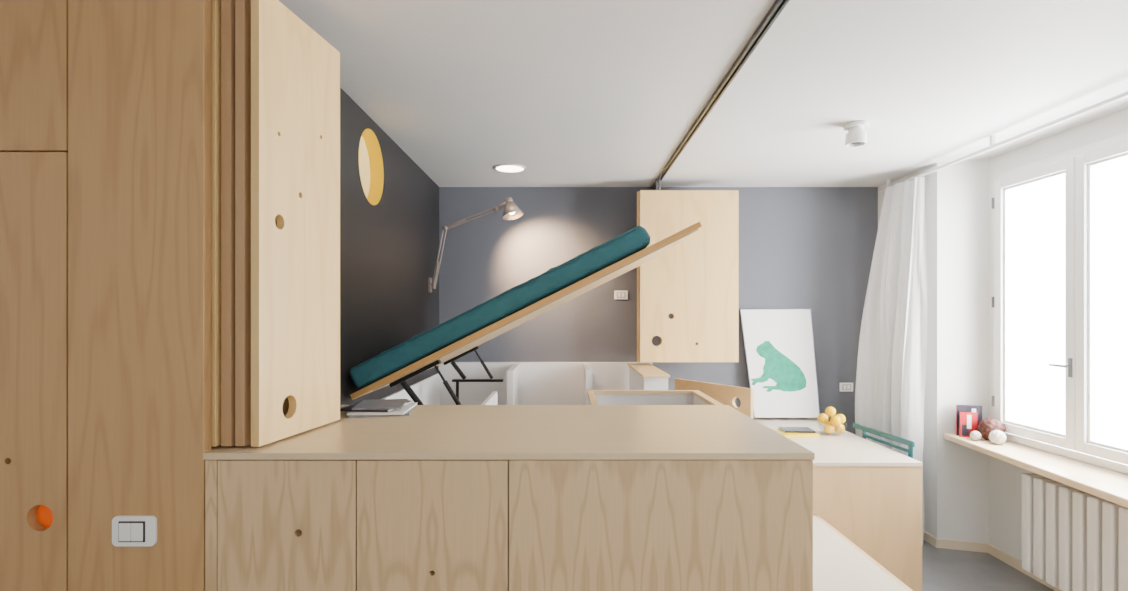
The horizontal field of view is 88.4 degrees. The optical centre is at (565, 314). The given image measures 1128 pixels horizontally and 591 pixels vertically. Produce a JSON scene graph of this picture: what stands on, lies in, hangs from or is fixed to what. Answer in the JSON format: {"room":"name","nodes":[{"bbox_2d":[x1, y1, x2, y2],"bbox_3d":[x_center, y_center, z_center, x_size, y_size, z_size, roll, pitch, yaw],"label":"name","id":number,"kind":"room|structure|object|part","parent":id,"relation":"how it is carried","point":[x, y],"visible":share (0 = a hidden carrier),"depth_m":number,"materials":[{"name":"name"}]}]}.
{"room":"studio apartment","nodes":[
{"label":"studio apartment","id":0,"kind":"room"},
{"bbox_2d":[340,87,438,404],"bbox_3d":[-1.110,0.275,3.210,0.140,2.650,3.100,0,0,0],"label":"wall","id":1,"kind":"structure","parent":0,"point":[389,248],"depth_m":3.29,"materials":[{"name":"grey paint"}]},
{"bbox_2d":[359,129,383,204],"bbox_3d":[-1.079,-0.790,3.107,0.081,0.398,0.398,0,0,0],"label":"porthole","id":2,"kind":"object","parent":1,"relation":"attached to","point":[372,173],"visible":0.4,"depth_m":3.26,"materials":[{"name":"yellow paint"}]},
{"bbox_2d":[428,197,523,291],"bbox_3d":[-0.680,-0.531,4.384,0.717,0.718,0.162,0,0,0],"label":"wall lamp","id":3,"kind":"object","parent":1,"relation":"attached to","point":[511,211],"visible":1,"depth_m":4.39,"materials":[{"name":"silver metal"}]},
{"bbox_3d":[-0.959,-0.451,4.400,0.121,0.458,0.040,0,0,0],"label":"arm","id":4,"kind":"part","parent":3,"relation":"part of","materials":[{"name":"silver metal"}]},
{"bbox_3d":[-0.717,-0.733,4.400,0.412,0.182,0.040,0,0,0],"label":"arm","id":5,"kind":"part","parent":3,"relation":"part of","materials":[{"name":"silver metal"}]},
{"bbox_3d":[-0.418,-0.807,4.376,0.199,0.166,0.159,0,0,-25],"label":"lamp shade","id":6,"kind":"part","parent":3,"relation":"part of","materials":[{"name":"silver metal"}]},
{"bbox_2d":[439,187,877,434],"bbox_3d":[1.010,0.275,4.820,4.300,2.650,0.120,0,0,0],"label":"wall","id":7,"kind":"structure","parent":0,"point":[812,248],"depth_m":4.76,"materials":[{"name":"grey paint"}]},
{"bbox_2d":[614,291,627,298],"bbox_3d":[0.451,-0.164,4.752,0.110,0.072,0.014,0,0,0],"label":"wall socket","id":8,"kind":"object","parent":7,"relation":"attached to","point":[617,294],"visible":1,"depth_m":4.75,"materials":[{"name":"white paint"}]},
{"bbox_2d":[839,383,852,391],"bbox_3d":[2.298,0.591,4.752,0.110,0.072,0.014,0,0,0],"label":"wall socket","id":9,"kind":"object","parent":7,"relation":"attached to","point":[843,387],"visible":1,"depth_m":4.75,"materials":[{"name":"white paint"}]},
{"bbox_2d":[279,0,1127,186],"bbox_3d":[0.200,-1.110,1.400,5.800,0.120,7.000,0,0,0],"label":"ceiling","id":10,"kind":"structure","parent":0,"point":[573,93],"depth_m":2.64,"materials":[{"name":"paint"}]},
{"bbox_2d":[221,0,234,445],"bbox_3d":[-0.962,-0.337,1.886,0.028,1.430,0.432,0,0,5],"label":"panel","id":11,"kind":"object","parent":10,"relation":"hanging from","point":[227,6],"visible":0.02,"depth_m":1.67,"materials":[{"name":"brown wood"}]},
{"bbox_2d":[235,0,288,445],"bbox_3d":[-0.918,-0.337,1.886,0.028,1.430,0.432,0,0,6],"label":"panel","id":12,"kind":"object","parent":10,"relation":"hanging from","point":[242,7],"visible":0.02,"depth_m":1.67,"materials":[{"name":"brown wood"}]},
{"bbox_2d":[251,0,339,446],"bbox_3d":[-0.862,-0.337,1.884,0.026,1.430,0.440,0,0,8],"label":"panel","id":13,"kind":"object","parent":10,"relation":"hanging from","point":[295,71],"visible":1,"depth_m":1.82,"materials":[{"name":"brown wood"}]},
{"bbox_2d":[494,164,525,172],"bbox_3d":[-0.400,-1.046,4.140,0.230,0.008,0.230,0,0,0],"label":"recessed light","id":14,"kind":"object","parent":10,"relation":"in","point":[509,168],"visible":1,"depth_m":4.14,"materials":[{"name":"white paint"}]},
{"bbox_2d":[496,165,522,171],"bbox_3d":[-0.400,-1.048,4.140,0.196,0.003,0.196,0,0,0],"label":"diffuser","id":15,"kind":"object","parent":14,"relation":"attached to","point":[502,168],"depth_m":4.14,"materials":[{"name":"white plastic"}]},
{"bbox_2d":[651,0,789,188],"bbox_3d":[0.717,-1.042,1.625,0.034,0.019,6.250,0,0,0],"label":"ceiling track","id":16,"kind":"object","parent":10,"relation":"attached to","point":[778,6],"visible":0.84,"depth_m":2.49,"materials":[{"name":"grey metal"}]},
{"bbox_2d":[637,179,697,361],"bbox_3d":[0.924,-0.346,4.473,0.752,1.412,0.026,0,0,0],"label":"panel","id":17,"kind":"object","parent":16,"relation":"hanging from","point":[656,181],"visible":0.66,"depth_m":4.46,"materials":[{"name":"brown wood"}]},
{"bbox_2d":[640,178,738,361],"bbox_3d":[0.940,-0.346,4.433,0.750,1.412,0.026,0,0,0],"label":"panel","id":18,"kind":"object","parent":16,"relation":"hanging from","point":[696,280],"visible":0.97,"depth_m":4.42,"materials":[{"name":"brown wood"}]},
{"bbox_2d":[844,121,868,146],"bbox_3d":[1.595,-0.994,3.190,0.124,0.112,0.124,0,0,0],"label":"ceiling spotlight","id":19,"kind":"object","parent":10,"relation":"attached to","point":[856,136],"visible":1,"depth_m":3.15,"materials":[{"name":"white paint"}]},
{"bbox_2d":[878,91,1127,192],"bbox_3d":[2.500,-1.012,2.810,0.024,0.079,3.620,0,0,0],"label":"rail","id":20,"kind":"object","parent":10,"relation":"attached to","point":[993,145],"visible":0.93,"depth_m":3.19,"materials":[{"name":"white metal"}]},
{"bbox_2d":[855,177,927,544],"bbox_3d":[2.400,0.312,4.241,0.224,2.555,0.494,0,0,-30],"label":"curtain","id":21,"kind":"object","parent":20,"relation":"hanging from","point":[892,350],"visible":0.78,"depth_m":4.19,"materials":[{"name":"white fabric"}]},
{"bbox_2d":[922,540,1053,590],"bbox_3d":[0.200,1.650,1.400,5.800,0.100,7.000,0,0,0],"label":"floor","id":22,"kind":"structure","parent":0,"point":[943,569],"depth_m":3.58,"materials":[{"name":"grey plastic"}]},
{"bbox_2d":[0,0,210,590],"bbox_3d":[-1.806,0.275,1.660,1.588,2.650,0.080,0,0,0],"label":"wardrobe","id":23,"kind":"object","parent":22,"relation":"on","point":[105,105],"visible":1,"depth_m":1.62,"materials":[{"name":"brown wood"}]},
{"bbox_3d":[-1.848,0.562,1.635,0.904,2.035,0.030,0,0,0],"label":"cupboard door","id":24,"kind":"part","parent":23,"relation":"part of","materials":[{"name":"brown wood"}]},
{"bbox_3d":[-1.848,-0.750,1.635,0.904,0.580,0.030,0,0,0],"label":"cupboard door","id":25,"kind":"part","parent":23,"relation":"part of","materials":[{"name":"brown wood"}]},
{"bbox_2d":[112,515,156,545],"bbox_3d":[-1.201,0.601,1.611,0.120,0.084,0.017,0,0,0],"label":"light switch","id":26,"kind":"object","parent":23,"relation":"attached to","point":[127,530],"visible":1,"depth_m":1.61,"materials":[{"name":"white paint"}]},
{"bbox_3d":[-1.204,0.601,1.609,0.074,0.058,0.002,0,0,0],"label":"frame","id":27,"kind":"part","parent":26,"relation":"part of","materials":[{"name":"grey plastic"}]},
{"bbox_3d":[-1.202,0.275,1.637,0.379,2.650,0.035,0,0,0],"label":"panel","id":28,"kind":"part","parent":23,"relation":"part of","materials":[{"name":"brown wood"}]},
{"bbox_2d":[205,460,812,590],"bbox_3d":[-0.159,1.003,2.045,1.698,1.194,0.850,0,0,0],"label":"base cabinet","id":29,"kind":"object","parent":22,"relation":"on","point":[271,525],"visible":0.9,"depth_m":1.62,"materials":[{"name":"brown wood"}]},
{"bbox_3d":[-0.780,0.989,1.631,0.385,1.163,0.021,0,0,0],"label":"cabinet door","id":30,"kind":"part","parent":29,"relation":"part of","materials":[{"name":"brown wood"}]},
{"bbox_3d":[-0.373,0.989,1.631,0.421,1.163,0.021,0,0,0],"label":"cabinet door","id":31,"kind":"part","parent":29,"relation":"part of","materials":[{"name":"brown wood"}]},
{"bbox_2d":[203,405,814,459],"bbox_3d":[-0.172,0.394,2.048,1.731,0.018,0.864,0,0,0],"label":"countertop","id":32,"kind":"structure","parent":29,"relation":"on","point":[429,432],"depth_m":1.81,"materials":[{"name":"beige laminate"}]},
{"bbox_2d":[211,0,220,446],"bbox_3d":[-1.008,-0.337,1.883,0.024,1.430,0.436,0,0,3],"label":"panel","id":33,"kind":"object","parent":32,"relation":"on","point":[215,4],"visible":0.17,"depth_m":1.67,"materials":[{"name":"brown wood"}]},
{"bbox_2d":[348,410,409,417],"bbox_3d":[-0.740,0.381,2.325,0.220,0.008,0.270,0,0,-14],"label":"magazine","id":34,"kind":"object","parent":32,"relation":"on","point":[408,412],"visible":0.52,"depth_m":2.19,"materials":[{"name":"white paper"}]},
{"bbox_2d":[347,402,417,414],"bbox_3d":[-0.725,0.373,2.315,0.210,0.007,0.260,0,0,-3],"label":"magazine","id":35,"kind":"object","parent":34,"relation":"on","point":[406,408],"visible":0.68,"depth_m":2.20,"materials":[{"name":"white paper"}]},
{"bbox_2d":[340,401,412,411],"bbox_3d":[-0.760,0.365,2.335,0.200,0.008,0.250,0,0,7],"label":"magazine","id":36,"kind":"object","parent":35,"relation":"on","point":[348,408],"visible":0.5,"depth_m":2.22,"materials":[{"name":"grey paper"}]},
{"bbox_2d":[352,399,407,409],"bbox_3d":[-0.740,0.358,2.330,0.180,0.006,0.230,0,0,-9],"label":"magazine","id":37,"kind":"object","parent":36,"relation":"on","point":[374,404],"visible":1,"depth_m":2.30,"materials":[{"name":"white paper"}]},
{"bbox_3d":[0.266,1.003,1.631,0.849,1.194,0.021,0,0,0],"label":"panel","id":38,"kind":"part","parent":29,"relation":"part of","materials":[{"name":"brown wood"}]},
{"bbox_2d":[382,362,752,418],"bbox_3d":[-0.016,0.992,3.619,2.040,1.216,2.273,0,0,0],"label":"storage unit","id":39,"kind":"object","parent":22,"relation":"on","point":[524,383],"visible":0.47,"depth_m":4.69,"materials":[{"name":"white laminate"}]},
{"bbox_3d":[-1.027,1.035,3.595,0.018,1.130,2.190,0,0,0],"label":"panel","id":40,"kind":"part","parent":39,"relation":"part of","materials":[{"name":"white laminate"}]},
{"bbox_2d":[350,221,701,404],"bbox_3d":[-0.186,0.372,3.410,1.641,1.616,1.420,0,0,0],"label":"bed","id":41,"kind":"object","parent":39,"relation":"on","point":[470,343],"visible":0.77,"depth_m":2.71,"materials":[{"name":"brown wood"}]},
{"bbox_3d":[-0.743,0.382,2.800,0.113,0.135,0.030,0,0,0],"label":"lift arm","id":42,"kind":"part","parent":41,"relation":"part of","materials":[{"name":"black metal"}]},
{"bbox_3d":[-0.743,0.382,4.010,0.113,0.135,0.030,0,0,0],"label":"lift arm","id":43,"kind":"part","parent":41,"relation":"part of","materials":[{"name":"black metal"}]},
{"bbox_3d":[-0.606,0.811,3.985,0.348,0.738,0.050,0,0,0],"label":"mounting rail","id":44,"kind":"part","parent":41,"relation":"part of","materials":[{"name":"black metal"}]},
{"bbox_2d":[350,226,649,387],"bbox_3d":[-0.312,-0.039,3.411,1.434,0.774,1.387,0,0,0],"label":"mattress","id":45,"kind":"object","parent":41,"relation":"on","point":[517,298],"visible":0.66,"depth_m":2.72,"materials":[{"name":"teal fabric"}]},
{"bbox_3d":[-0.165,0.993,4.723,1.730,1.215,0.065,0,0,0],"label":"panel","id":46,"kind":"part","parent":39,"relation":"part of","materials":[{"name":"white laminate"}]},
{"bbox_3d":[0.400,0.794,2.993,0.530,0.772,0.015,0,0,0],"label":"cross panel","id":47,"kind":"part","parent":39,"relation":"part of","materials":[{"name":"white laminate"}]},
{"bbox_3d":[0.398,0.398,2.753,0.575,0.018,0.506,0,0,0],"label":"frame rail","id":48,"kind":"part","parent":39,"relation":"part of","materials":[{"name":"brown wood"}]},
{"bbox_3d":[0.840,0.613,3.360,0.020,0.435,0.605,0,0,-31],"label":"access door","id":49,"kind":"part","parent":39,"relation":"part of","materials":[{"name":"brown wood"}]},
{"bbox_2d":[753,418,922,590],"bbox_3d":[1.395,1.220,4.027,1.270,0.760,1.455,0,0,0],"label":"table","id":50,"kind":"object","parent":22,"relation":"on","point":[870,492],"visible":0.35,"depth_m":3.31,"materials":[{"name":"beige laminate"}]},
{"bbox_2d":[740,309,819,417],"bbox_3d":[1.725,0.387,4.692,0.609,0.872,0.114,0,0,0],"label":"framed poster","id":51,"kind":"object","parent":50,"relation":"on","point":[778,343],"visible":0.97,"depth_m":4.68,"materials":[{"name":"white paper"}]},
{"bbox_2d":[751,341,805,391],"bbox_3d":[1.708,0.414,4.679,0.454,0.407,0.047,0,0,0],"label":"print","id":52,"kind":"object","parent":51,"relation":"attached to","point":[776,366],"depth_m":4.68,"materials":[{"name":"green paper"}]},
{"bbox_2d":[772,429,819,437],"bbox_3d":[1.610,0.830,4.070,0.250,0.020,0.190,0,0,-5],"label":"book","id":53,"kind":"object","parent":50,"relation":"on","point":[787,435],"visible":0.55,"depth_m":3.98,"materials":[{"name":"yellow paper"}]},
{"bbox_2d":[778,427,815,432],"bbox_3d":[1.630,0.812,4.100,0.210,0.014,0.150,0,0,3],"label":"book","id":54,"kind":"object","parent":53,"relation":"on","point":[784,429],"visible":1,"depth_m":4.08,"materials":[{"name":"grey paper"}]},
{"bbox_3d":[1.395,1.232,3.317,1.270,0.737,0.025,0,0,0],"label":"panel","id":55,"kind":"part","parent":50,"relation":"part of","materials":[{"name":"brown wood"}]},
{"bbox_3d":[1.870,0.799,4.070,0.198,0.082,0.198,0,0,0],"label":"fruit bowl","id":56,"kind":"object","parent":50,"relation":"on","visible":0},
{"bbox_2d":[817,413,827,423],"bbox_3d":[1.812,0.730,4.090,0.070,0.072,0.070,0,0,-2],"label":"citrus fruit","id":57,"kind":"object","parent":56,"relation":"in","point":[822,418],"visible":1,"depth_m":4.07,"materials":[{"name":"yellow food"}]},
{"bbox_2d":[823,423,833,432],"bbox_3d":[1.834,0.790,4.048,0.072,0.072,0.072,0,0,0],"label":"citrus fruit","id":58,"kind":"object","parent":56,"relation":"in","point":[828,428],"visible":1,"depth_m":4.02,"materials":[{"name":"yellow food"}]},
{"bbox_2d":[825,406,835,416],"bbox_3d":[1.870,0.682,4.100,0.070,0.071,0.070,0,0,44],"label":"citrus fruit","id":59,"kind":"object","parent":56,"relation":"in","point":[830,411],"visible":0.98,"depth_m":4.08,"materials":[{"name":"yellow food"}]},
{"bbox_2d":[830,415,840,425],"bbox_3d":[1.870,0.732,4.020,0.070,0.070,0.070,0,0,-36],"label":"citrus fruit","id":60,"kind":"object","parent":56,"relation":"in","point":[835,420],"visible":1,"depth_m":4.00,"materials":[{"name":"yellow food"}]},
{"bbox_2d":[834,424,844,433],"bbox_3d":[1.908,0.791,4.048,0.070,0.070,0.070,0,0,41],"label":"citrus fruit","id":61,"kind":"object","parent":56,"relation":"in","point":[840,428],"visible":0.91,"depth_m":4.02,"materials":[{"name":"yellow food"}]},
{"bbox_2d":[837,414,845,423],"bbox_3d":[1.931,0.732,4.083,0.072,0.072,0.072,-1,1,21],"label":"citrus fruit","id":62,"kind":"object","parent":56,"relation":"in","point":[843,418],"visible":0.49,"depth_m":4.06,"materials":[{"name":"yellow food"}]},
{"bbox_2d":[813,515,912,590],"bbox_3d":[1.069,1.369,2.473,0.728,0.462,1.645,0,0,0],"label":"bench","id":63,"kind":"object","parent":22,"relation":"on","point":[839,564],"visible":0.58,"depth_m":2.61,"materials":[{"name":"white wood"}]},
{"bbox_2d":[853,423,914,457],"bbox_3d":[1.893,1.183,3.810,0.428,0.835,0.621,0,0,0],"label":"chair","id":64,"kind":"object","parent":22,"relation":"on","point":[909,443],"visible":0.22,"depth_m":3.74,"materials":[{"name":"teal paint"}]},
{"bbox_3d":[2.071,0.782,3.810,0.018,0.034,0.622,0,0,-5],"label":"rail","id":65,"kind":"part","parent":64,"relation":"part of","materials":[{"name":"teal paint"}]},
{"bbox_3d":[2.082,0.832,3.770,0.014,0.020,0.501,0,0,-4],"label":"rail","id":66,"kind":"part","parent":64,"relation":"part of","materials":[{"name":"teal paint"}]},
{"bbox_3d":[2.092,1.183,3.530,0.030,0.834,0.024,0,0,0],"label":"leg","id":67,"kind":"part","parent":64,"relation":"part of","materials":[{"name":"teal paint"}]},
{"bbox_2d":[878,108,1127,560],"bbox_3d":[2.830,0.275,1.380,0.540,2.650,6.760,0,0,0],"label":"wall","id":68,"kind":"structure","parent":0,"point":[970,495],"depth_m":3.94,"materials":[{"name":"white paint"}]},
{"bbox_2d":[923,531,1059,590],"bbox_3d":[2.698,1.570,3.615,0.304,0.060,2.210,0,0,0],"label":"baseboard","id":69,"kind":"structure","parent":68,"relation":"attached to","point":[1001,555],"depth_m":3.91,"materials":[{"name":"brown wood"}]},
{"bbox_2d":[944,433,1127,507],"bbox_3d":[2.652,0.830,3.192,0.395,0.040,1.581,0,0,0],"label":"windowsill","id":70,"kind":"structure","parent":68,"relation":"attached to","point":[1109,485],"depth_m":3.08,"materials":[{"name":"brown wood"}]},
{"bbox_2d":[959,412,977,436],"bbox_3d":[2.666,0.727,3.845,0.101,0.165,0.017,0,0,17],"label":"book","id":71,"kind":"object","parent":70,"relation":"on","point":[968,421],"visible":0.93,"depth_m":3.84,"materials":[{"name":"red paper"}]},
{"bbox_2d":[967,415,970,428],"bbox_3d":[2.667,0.706,3.836,0.025,0.091,0.001,0,0,17],"label":"print","id":72,"kind":"object","parent":71,"relation":"attached to","point":[968,416],"depth_m":3.84},
{"bbox_2d":[956,405,981,435],"bbox_3d":[2.699,0.707,3.885,0.146,0.205,0.017,0,0,17],"label":"book","id":73,"kind":"object","parent":70,"relation":"on","point":[959,408],"visible":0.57,"depth_m":3.88,"materials":[{"name":"grey paper"}]},
{"bbox_2d":[970,431,981,440],"bbox_3d":[2.646,0.779,3.745,0.063,0.064,0.064,0,0,0],"label":"decorative ball","id":74,"kind":"object","parent":70,"relation":"on","point":[974,435],"visible":1,"depth_m":3.73,"materials":[{"name":"white wicker"}]},
{"bbox_2d":[977,418,1005,440],"bbox_3d":[2.747,0.739,3.745,0.147,0.150,0.150,0,0,0],"label":"decorative ball","id":75,"kind":"object","parent":70,"relation":"on","point":[987,425],"visible":0.69,"depth_m":3.71,"materials":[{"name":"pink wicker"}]},
{"bbox_2d":[989,430,1006,444],"bbox_3d":[2.706,0.766,3.635,0.090,0.092,0.092,0,0,0],"label":"decorative ball","id":76,"kind":"object","parent":70,"relation":"on","point":[997,437],"visible":1,"depth_m":3.61,"materials":[{"name":"white stone"}]},
{"bbox_2d":[992,131,1127,473],"bbox_3d":[2.835,-0.061,3.221,0.150,1.733,1.259,0,0,0],"label":"window","id":77,"kind":"structure","parent":68,"relation":"in","point":[1079,165],"depth_m":3.21,"materials":[{"name":"white paint"}]},
{"bbox_3d":[2.782,0.292,3.265,0.044,0.105,0.109,0,0,0],"label":"handle","id":78,"kind":"part","parent":77,"relation":"part of","materials":[{"name":"grey metal"}]},
{"bbox_2d":[1022,473,1127,590],"bbox_3d":[2.757,1.208,2.986,0.184,0.565,0.863,0,0,0],"label":"radiator","id":79,"kind":"object","parent":68,"relation":"attached to","point":[1073,539],"visible":0.94,"depth_m":3.08,"materials":[{"name":"white metal"}]}
]}

